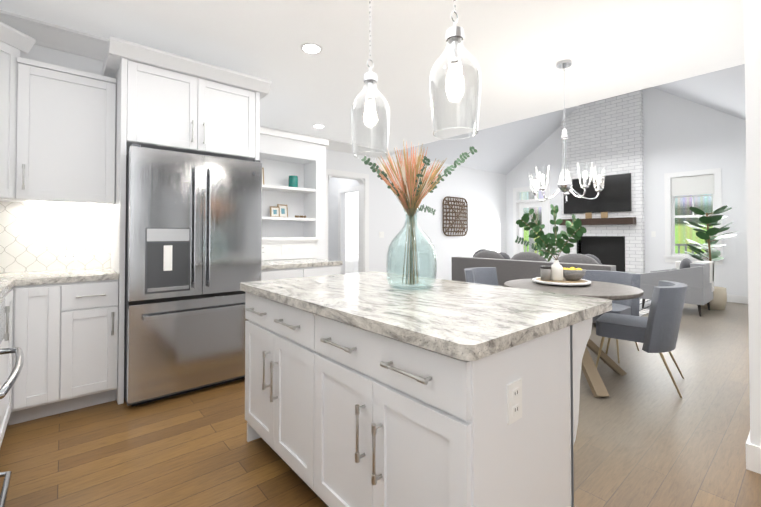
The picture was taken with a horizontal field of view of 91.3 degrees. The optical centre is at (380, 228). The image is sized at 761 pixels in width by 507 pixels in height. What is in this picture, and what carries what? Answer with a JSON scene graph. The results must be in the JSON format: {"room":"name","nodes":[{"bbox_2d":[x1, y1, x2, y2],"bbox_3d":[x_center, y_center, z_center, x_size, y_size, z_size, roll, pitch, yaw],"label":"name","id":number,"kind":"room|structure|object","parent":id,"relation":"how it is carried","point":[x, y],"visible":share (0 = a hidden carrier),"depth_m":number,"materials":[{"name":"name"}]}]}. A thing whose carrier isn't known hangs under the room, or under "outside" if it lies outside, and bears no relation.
{"room":"dining room and kitchen","nodes":[
{"label":"dining room and kitchen","id":0,"kind":"room"},
{"bbox_2d":[6,44,110,272],"bbox_3d":[-2.352,-0.144,3.120,2.180,2.780,0.120,1,-1,-40],"label":"wall","id":1,"kind":"structure","parent":0,"point":[61,58],"depth_m":2.94,"materials":[{"name":"white paint"}]},
{"bbox_2d":[0,21,35,201],"bbox_3d":[-2.685,-0.761,2.358,0.670,1.118,0.619,1,-1,-40],"label":"upper cabinet","id":2,"kind":"object","parent":1,"relation":"attached to","point":[15,71],"depth_m":2.50,"materials":[{"name":"white wood"}]},
{"bbox_2d":[0,10,108,60],"bbox_3d":[-2.214,-1.464,3.093,2.030,0.140,0.130,1,-1,-40],"label":"crown molding","id":3,"kind":"structure","parent":1,"relation":"attached to","point":[54,36],"depth_m":2.86,"materials":[{"name":"white wood"}]},
{"bbox_2d":[16,60,116,205],"bbox_3d":[-2.356,-0.674,2.815,0.548,0.958,0.348,1,-1,-40],"label":"upper cabinet","id":4,"kind":"object","parent":1,"relation":"attached to","point":[57,133],"depth_m":2.70,"materials":[{"name":"white wood"}]},
{"bbox_2d":[26,202,107,206],"bbox_3d":[-2.401,-0.187,2.869,0.480,0.010,0.040,1,-1,-40],"label":"under-cabinet light","id":5,"kind":"object","parent":4,"relation":"attached to","point":[64,204],"visible":0.86,"depth_m":2.83,"materials":[{"name":"white plastic"}]},
{"bbox_2d":[260,127,328,260],"bbox_3d":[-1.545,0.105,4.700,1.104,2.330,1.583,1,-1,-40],"label":"built-in shelving","id":6,"kind":"object","parent":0,"point":[284,156],"visible":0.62,"depth_m":4.39,"materials":[{"name":"white paint"}]},
{"bbox_2d":[262,168,263,183],"bbox_3d":[-1.419,-0.583,4.129,0.260,0.220,0.041,1,-1,-40],"label":"framed picture","id":7,"kind":"object","parent":6,"relation":"in","point":[262,168],"depth_m":4.20,"materials":[{"name":"beige wood"}]},
{"bbox_2d":[261,245,265,255],"bbox_3d":[-1.247,0.229,3.945,0.075,0.115,0.009,1,-1,-40],"label":"light switch","id":8,"kind":"object","parent":6,"relation":"attached to","point":[263,251],"depth_m":3.95,"materials":[{"name":"white plastic"}]},
{"bbox_2d":[270,204,287,216],"bbox_3d":[-1.177,-0.205,4.332,0.054,0.160,0.230,-1,-1,44],"label":"framed picture","id":9,"kind":"object","parent":6,"relation":"in","point":[280,210],"depth_m":4.33,"materials":[{"name":"beige wood"}]},
{"bbox_2d":[282,244,295,254],"bbox_3d":[-1.018,0.232,4.139,0.170,0.114,0.011,1,-1,-40],"label":"light switch","id":10,"kind":"object","parent":6,"relation":"attached to","point":[288,249],"depth_m":4.14,"materials":[{"name":"white plastic"}]},
{"bbox_2d":[289,175,297,186],"bbox_3d":[-1.031,-0.545,4.397,0.109,0.150,0.109,0,-1,23],"label":"decorative jar","id":11,"kind":"object","parent":6,"relation":"in","point":[293,180],"depth_m":4.35,"materials":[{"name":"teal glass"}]},
{"bbox_2d":[328,177,359,273],"bbox_3d":[-1.133,-0.043,7.160,1.120,2.700,1.380,1,-1,-40],"label":"wall","id":12,"kind":"structure","parent":0,"point":[335,185],"depth_m":7.61,"materials":[{"name":"white paint"}]},
{"bbox_2d":[345,191,357,247],"bbox_3d":[-0.050,-0.053,9.799,3.950,2.800,3.970,1,-1,-40],"label":"wall","id":13,"kind":"structure","parent":0,"point":[351,219],"depth_m":11.55,"materials":[{"name":"white paint"}]},
{"bbox_2d":[0,0,745,174],"bbox_3d":[2.386,-2.518,3.508,10.150,1.980,8.840,1,-1,-40],"label":"ceiling","id":14,"kind":"structure","parent":0,"point":[517,50],"depth_m":3.25,"materials":[{"name":"white paint"}]},
{"bbox_2d":[300,43,322,53],"bbox_3d":[-0.587,-1.530,3.167,0.190,0.006,0.190,1,-1,-40],"label":"recessed light","id":15,"kind":"object","parent":14,"relation":"in","point":[310,48],"visible":1,"depth_m":3.15,"materials":[{"name":"white plastic"}]},
{"bbox_2d":[312,124,324,127],"bbox_3d":[-0.902,-1.495,5.447,0.190,0.006,0.190,1,-1,-40],"label":"recessed light","id":16,"kind":"object","parent":14,"relation":"in","point":[318,126],"visible":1,"depth_m":5.44,"materials":[{"name":"white plastic"}]},
{"bbox_2d":[350,0,389,158],"bbox_3d":[-0.057,-0.975,2.058,0.222,1.147,0.222,1,-1,-40],"label":"pendant light","id":17,"kind":"object","parent":14,"relation":"hanging from","point":[370,78],"visible":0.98,"depth_m":2.04,"materials":[{"name":"clear glass"}]},
{"bbox_2d":[429,0,480,138],"bbox_3d":[0.322,-0.982,1.614,0.222,1.147,0.222,1,-1,-40],"label":"pendant light","id":18,"kind":"object","parent":14,"relation":"hanging from","point":[454,36],"visible":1,"depth_m":1.59,"materials":[{"name":"clear glass"}]},
{"bbox_2d":[528,59,605,201],"bbox_3d":[1.671,-0.894,3.432,0.652,1.269,0.632,1,-1,-40],"label":"chandelier","id":19,"kind":"object","parent":14,"relation":"hanging from","point":[565,187],"visible":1,"depth_m":3.38,"materials":[{"name":"silver metal"}]},
{"bbox_2d":[0,302,760,506],"bbox_3d":[1.102,1.304,4.958,10.150,0.060,12.800,1,-1,-40],"label":"floor","id":20,"kind":"structure","parent":0,"point":[647,435],"depth_m":2.11,"materials":[{"name":"brown wood"}]},
{"bbox_2d":[0,298,23,506],"bbox_3d":[-1.689,0.663,1.235,0.721,1.050,0.752,1,-1,-40],"label":"range","id":21,"kind":"object","parent":20,"relation":"on","point":[6,387],"visible":1,"depth_m":1.56,"materials":[{"name":"grey metal"}]},
{"bbox_2d":[0,300,31,447],"bbox_3d":[-2.220,0.787,1.806,0.690,0.880,0.802,1,-1,-40],"label":"base cabinet","id":22,"kind":"object","parent":20,"relation":"on","point":[18,317],"depth_m":2.29,"materials":[{"name":"white wood"}]},
{"bbox_2d":[28,300,75,420],"bbox_3d":[-2.359,0.799,2.603,0.303,0.880,0.631,1,-1,-40],"label":"base cabinet","id":23,"kind":"object","parent":20,"relation":"on","point":[61,328],"depth_m":2.41,"materials":[{"name":"white wood"}]},
{"bbox_2d":[0,268,118,303],"bbox_3d":[-2.242,0.333,2.197,1.156,0.040,1.411,1,-1,-40],"label":"countertop","id":24,"kind":"structure","parent":23,"relation":"on","point":[25,287],"depth_m":2.46,"materials":[{"name":"white stone"}]},
{"bbox_2d":[76,296,117,408],"bbox_3d":[-2.196,0.801,2.742,0.369,0.880,0.631,1,-1,-40],"label":"base cabinet","id":25,"kind":"object","parent":20,"relation":"on","point":[96,316],"depth_m":2.56,"materials":[{"name":"white wood"}]},
{"bbox_2d":[102,36,271,404],"bbox_3d":[-1.639,-0.030,3.176,1.166,2.555,0.713,1,-1,-40],"label":"surround","id":26,"kind":"object","parent":20,"relation":"on","point":[169,101],"visible":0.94,"depth_m":2.87,"materials":[{"name":"white wood"}]},
{"bbox_2d":[124,144,261,406],"bbox_3d":[-1.583,0.337,3.089,0.920,1.818,0.853,1,-1,-40],"label":"fridge","id":27,"kind":"object","parent":20,"relation":"on","point":[193,241],"visible":0.83,"depth_m":2.73,"materials":[{"name":"grey metal"}]},
{"bbox_2d":[261,258,341,280],"bbox_3d":[-0.918,0.797,3.792,0.886,0.920,0.651,1,-1,-40],"label":"base cabinet","id":28,"kind":"object","parent":20,"relation":"on","point":[285,269],"visible":0.1,"depth_m":3.60,"materials":[{"name":"white wood"}]},
{"bbox_2d":[240,287,597,506],"bbox_3d":[0.023,0.787,1.806,0.870,0.880,1.586,1,-1,-40],"label":"kitchen island","id":29,"kind":"object","parent":20,"relation":"on","point":[369,389],"depth_m":1.24,"materials":[{"name":"white wood"}]},
{"bbox_2d":[240,271,611,362],"bbox_3d":[0.088,0.328,1.868,1.020,0.040,1.610,1,-1,-40],"label":"island countertop","id":30,"kind":"structure","parent":29,"relation":"on","point":[477,321],"depth_m":1.43,"materials":[{"name":"white stone"}]},
{"bbox_2d":[361,141,476,289],"bbox_3d":[0.217,-0.077,1.962,0.619,0.770,0.411,1,-1,-40],"label":"vase","id":31,"kind":"object","parent":30,"relation":"on","point":[412,189],"visible":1,"depth_m":1.90,"materials":[{"name":"clear glass"}]},
{"bbox_2d":[464,267,497,285],"bbox_3d":[1.269,0.864,4.189,0.587,0.803,0.616,1,-1,-40],"label":"dining chair","id":32,"kind":"object","parent":20,"relation":"on","point":[484,275],"visible":0.19,"depth_m":4.41,"materials":[{"name":"grey fabric"}]},
{"bbox_2d":[452,249,615,322],"bbox_3d":[2.424,0.818,5.896,0.970,0.940,2.500,1,-1,-40],"label":"sofa","id":33,"kind":"object","parent":20,"relation":"on","point":[523,265],"visible":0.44,"depth_m":5.67,"materials":[{"name":"fabric"}]},
{"bbox_2d":[504,279,643,396],"bbox_3d":[1.608,0.867,3.175,1.050,0.759,1.050,1,-1,-40],"label":"dining table","id":34,"kind":"object","parent":20,"relation":"on","point":[607,290],"visible":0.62,"depth_m":2.93,"materials":[{"name":"brown wood"}]},
{"bbox_2d":[515,204,590,285],"bbox_3d":[1.533,0.134,3.308,0.839,0.710,0.657,1,-1,-40],"label":"centerpiece","id":35,"kind":"object","parent":34,"relation":"on","point":[555,273],"visible":1,"depth_m":3.24,"materials":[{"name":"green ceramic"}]},
{"bbox_2d":[582,270,640,362],"bbox_3d":[2.293,0.859,3.838,0.616,0.803,0.587,1,-1,-40],"label":"dining chair","id":36,"kind":"object","parent":20,"relation":"on","point":[628,307],"visible":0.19,"depth_m":3.80,"materials":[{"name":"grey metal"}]},
{"bbox_2d":[595,280,687,397],"bbox_3d":[2.159,0.848,3.092,0.616,0.803,0.587,-1,-1,41],"label":"dining chair","id":37,"kind":"object","parent":20,"relation":"on","point":[656,330],"visible":0.98,"depth_m":2.84,"materials":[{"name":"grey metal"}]},
{"bbox_2d":[639,298,650,315],"bbox_3d":[3.374,1.299,6.994,2.650,0.012,2.950,1,-1,-40],"label":"rug","id":38,"kind":"object","parent":20,"relation":"on","point":[644,310],"depth_m":6.03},
{"bbox_2d":[640,258,713,315],"bbox_3d":[4.706,0.875,5.933,0.792,0.832,0.822,1,-1,-40],"label":"armchair","id":39,"kind":"object","parent":20,"relation":"on","point":[697,277],"visible":0.85,"depth_m":5.61,"materials":[{"name":"fabric"}]},
{"bbox_2d":[683,205,737,309],"bbox_3d":[5.352,0.462,6.042,0.713,1.657,0.739,1,-1,-40],"label":"fiddle-leaf fig plant","id":40,"kind":"object","parent":20,"relation":"on","point":[719,300],"visible":0.88,"depth_m":6.00,"materials":[{"name":"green plant"}]},
{"bbox_2d":[326,149,506,279],"bbox_3d":[0.408,-0.078,7.489,7.950,2.780,0.120,1,-1,-40],"label":"wall","id":41,"kind":"structure","parent":0,"point":[482,193],"depth_m":8.14,"materials":[{"name":"white paint"}]},
{"bbox_2d":[260,126,392,159],"bbox_3d":[-1.166,-1.420,6.003,3.600,0.140,0.130,1,-1,-40],"label":"crown molding","id":42,"kind":"structure","parent":41,"relation":"attached to","point":[334,145],"depth_m":6.50,"materials":[{"name":"white wood"}]},
{"bbox_2d":[326,169,368,272],"bbox_3d":[-0.631,0.146,6.593,0.980,2.305,0.150,1,-1,-40],"label":"door frame","id":43,"kind":"structure","parent":41,"relation":"attached to","point":[362,179],"depth_m":6.71,"materials":[{"name":"white wood"}]},
{"bbox_2d":[379,232,383,237],"bbox_3d":[0.020,0.116,7.069,0.120,0.114,0.011,1,-1,-40],"label":"light switch","id":44,"kind":"object","parent":41,"relation":"attached to","point":[381,234],"depth_m":7.07,"materials":[{"name":"white plastic"}]},
{"bbox_2d":[443,196,467,235],"bbox_3d":[1.725,-0.273,8.452,0.888,0.888,0.081,1,-1,-40],"label":"wall basket","id":45,"kind":"object","parent":41,"relation":"attached to","point":[450,224],"visible":1,"depth_m":8.41,"materials":[{"name":"wicker"}]},
{"bbox_2d":[561,89,644,273],"bbox_3d":[4.796,-0.988,8.135,0.150,4.620,1.590,1,-1,-40],"label":"brick wall","id":46,"kind":"structure","parent":0,"point":[608,133],"depth_m":7.92,"materials":[{"name":"white brick"}]},
{"bbox_2d":[559,217,635,225],"bbox_3d":[4.639,-0.150,8.028,0.209,0.140,1.450,1,-1,-40],"label":"mantel shelf","id":47,"kind":"object","parent":46,"relation":"attached to","point":[611,221],"visible":0.85,"depth_m":7.77,"materials":[{"name":"brown wood"}]},
{"bbox_2d":[585,213,591,218],"bbox_3d":[4.546,-0.283,8.128,0.025,0.131,0.130,1,-1,-40],"label":"framed picture","id":48,"kind":"object","parent":47,"relation":"on","point":[587,215],"depth_m":8.13,"materials":[{"name":"beige wood"}]},
{"bbox_2d":[601,212,607,217],"bbox_3d":[4.747,-0.287,7.892,0.025,0.131,0.130,1,-1,-40],"label":"framed picture","id":49,"kind":"object","parent":47,"relation":"on","point":[603,215],"depth_m":7.88,"materials":[{"name":"beige wood"}]},
{"bbox_2d":[563,173,631,213],"bbox_3d":[4.683,-0.739,8.107,0.046,0.780,1.340,1,-1,-40],"label":"tv","id":50,"kind":"object","parent":46,"relation":"attached to","point":[614,195],"visible":0.73,"depth_m":7.97,"materials":[{"name":"black"}]},
{"bbox_2d":[577,236,624,271],"bbox_3d":[4.800,0.606,8.095,0.159,0.880,0.950,1,-1,-40],"label":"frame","id":51,"kind":"object","parent":46,"relation":"in","point":[579,245],"visible":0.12,"depth_m":7.92,"materials":[{"name":"black"}]},
{"bbox_2d":[506,87,747,295],"bbox_3d":[5.082,-1.060,8.032,0.150,4.760,5.420,1,-1,-40],"label":"wall","id":52,"kind":"structure","parent":0,"point":[682,134],"depth_m":7.18,"materials":[{"name":"white paint"}]},
{"bbox_2d":[513,184,549,261],"bbox_3d":[3.855,0.137,9.438,0.170,2.410,0.960,1,-1,-40],"label":"window","id":53,"kind":"structure","parent":52,"relation":"in","point":[519,205],"depth_m":9.60,"materials":[{"name":"white wood"}]},
{"bbox_2d":[651,231,655,236],"bbox_3d":[5.468,0.112,7.450,0.006,0.114,0.070,1,-1,-40],"label":"light switch","id":54,"kind":"object","parent":52,"relation":"attached to","point":[653,233],"depth_m":7.45,"materials":[{"name":"white plastic"}]},
{"bbox_2d":[664,168,723,264],"bbox_3d":[5.899,-0.215,7.026,0.195,1.740,0.870,1,-1,-40],"label":"living room window","id":55,"kind":"structure","parent":52,"relation":"in","point":[696,183],"depth_m":7.07,"materials":[{"name":"white wood"}]},
{"bbox_2d":[727,294,747,303],"bbox_3d":[6.017,1.237,6.773,0.016,0.130,2.016,1,-1,-40],"label":"baseboard","id":56,"kind":"structure","parent":52,"relation":"attached to","point":[730,298],"depth_m":6.50,"materials":[{"name":"white wood"}]},
{"bbox_2d":[744,0,760,446],"bbox_3d":[4.336,-0.132,3.913,6.310,2.780,0.140,1,-1,-40],"label":"wall","id":57,"kind":"structure","parent":0,"point":[752,27],"depth_m":1.90,"materials":[{"name":"white paint"}]},
{"bbox_2d":[746,432,759,471],"bbox_3d":[4.280,1.194,3.947,6.326,0.130,0.016,1,-1,-40],"label":"baseboard","id":58,"kind":"structure","parent":57,"relation":"attached to","point":[753,458],"depth_m":1.89,"materials":[{"name":"white wood"}]},
{"bbox_3d":[-0.055,1.341,9.707,3.830,0.010,3.850,1,-1,-40],"label":"floor","id":59,"kind":"structure","parent":0,"visible":0},
{"bbox_2d":[345,248,357,273],"bbox_3d":[-0.482,0.947,9.790,2.080,0.800,2.080,1,-1,-40],"label":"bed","id":60,"kind":"object","parent":59,"relation":"on","point":[351,260],"visible":0.04,"depth_m":8.55,"materials":[{"name":"white"}]},
{"bbox_3d":[-0.904,-0.196,-0.352,0.120,2.780,7.285,1,-1,-40],"label":"wall","id":61,"kind":"structure","parent":0,"visible":0},
{"bbox_2d":[0,201,110,272],"bbox_3d":[-2.687,0.062,2.747,1.130,0.516,0.007,1,-1,-40],"label":"tile backsplash","id":62,"kind":"structure","parent":61,"relation":"attached to","point":[36,237],"depth_m":2.86,"materials":[{"name":"white tile"}]},
{"label":"outside","id":63,"kind":"structure","parent":0,"visible":0},
{"bbox_2d":[520,190,712,254],"bbox_3d":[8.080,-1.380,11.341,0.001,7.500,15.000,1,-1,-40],"label":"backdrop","id":64,"kind":"structure","parent":63,"point":[687,204],"depth_m":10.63,"materials":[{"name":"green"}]},
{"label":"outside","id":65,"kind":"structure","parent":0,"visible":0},
{"bbox_3d":[5.508,1.385,9.501,2.449,0.075,11.600,1,-1,-40],"label":"porch","id":66,"kind":"object","parent":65,"visible":0},
{"bbox_2d":[525,191,707,253],"bbox_3d":[6.263,-0.099,10.062,0.120,2.900,10.560,1,-1,-40],"label":"porch railing","id":67,"kind":"object","parent":66,"relation":"on","point":[531,239],"depth_m":11.73,"materials":[{"name":"grey wood"}]}
]}

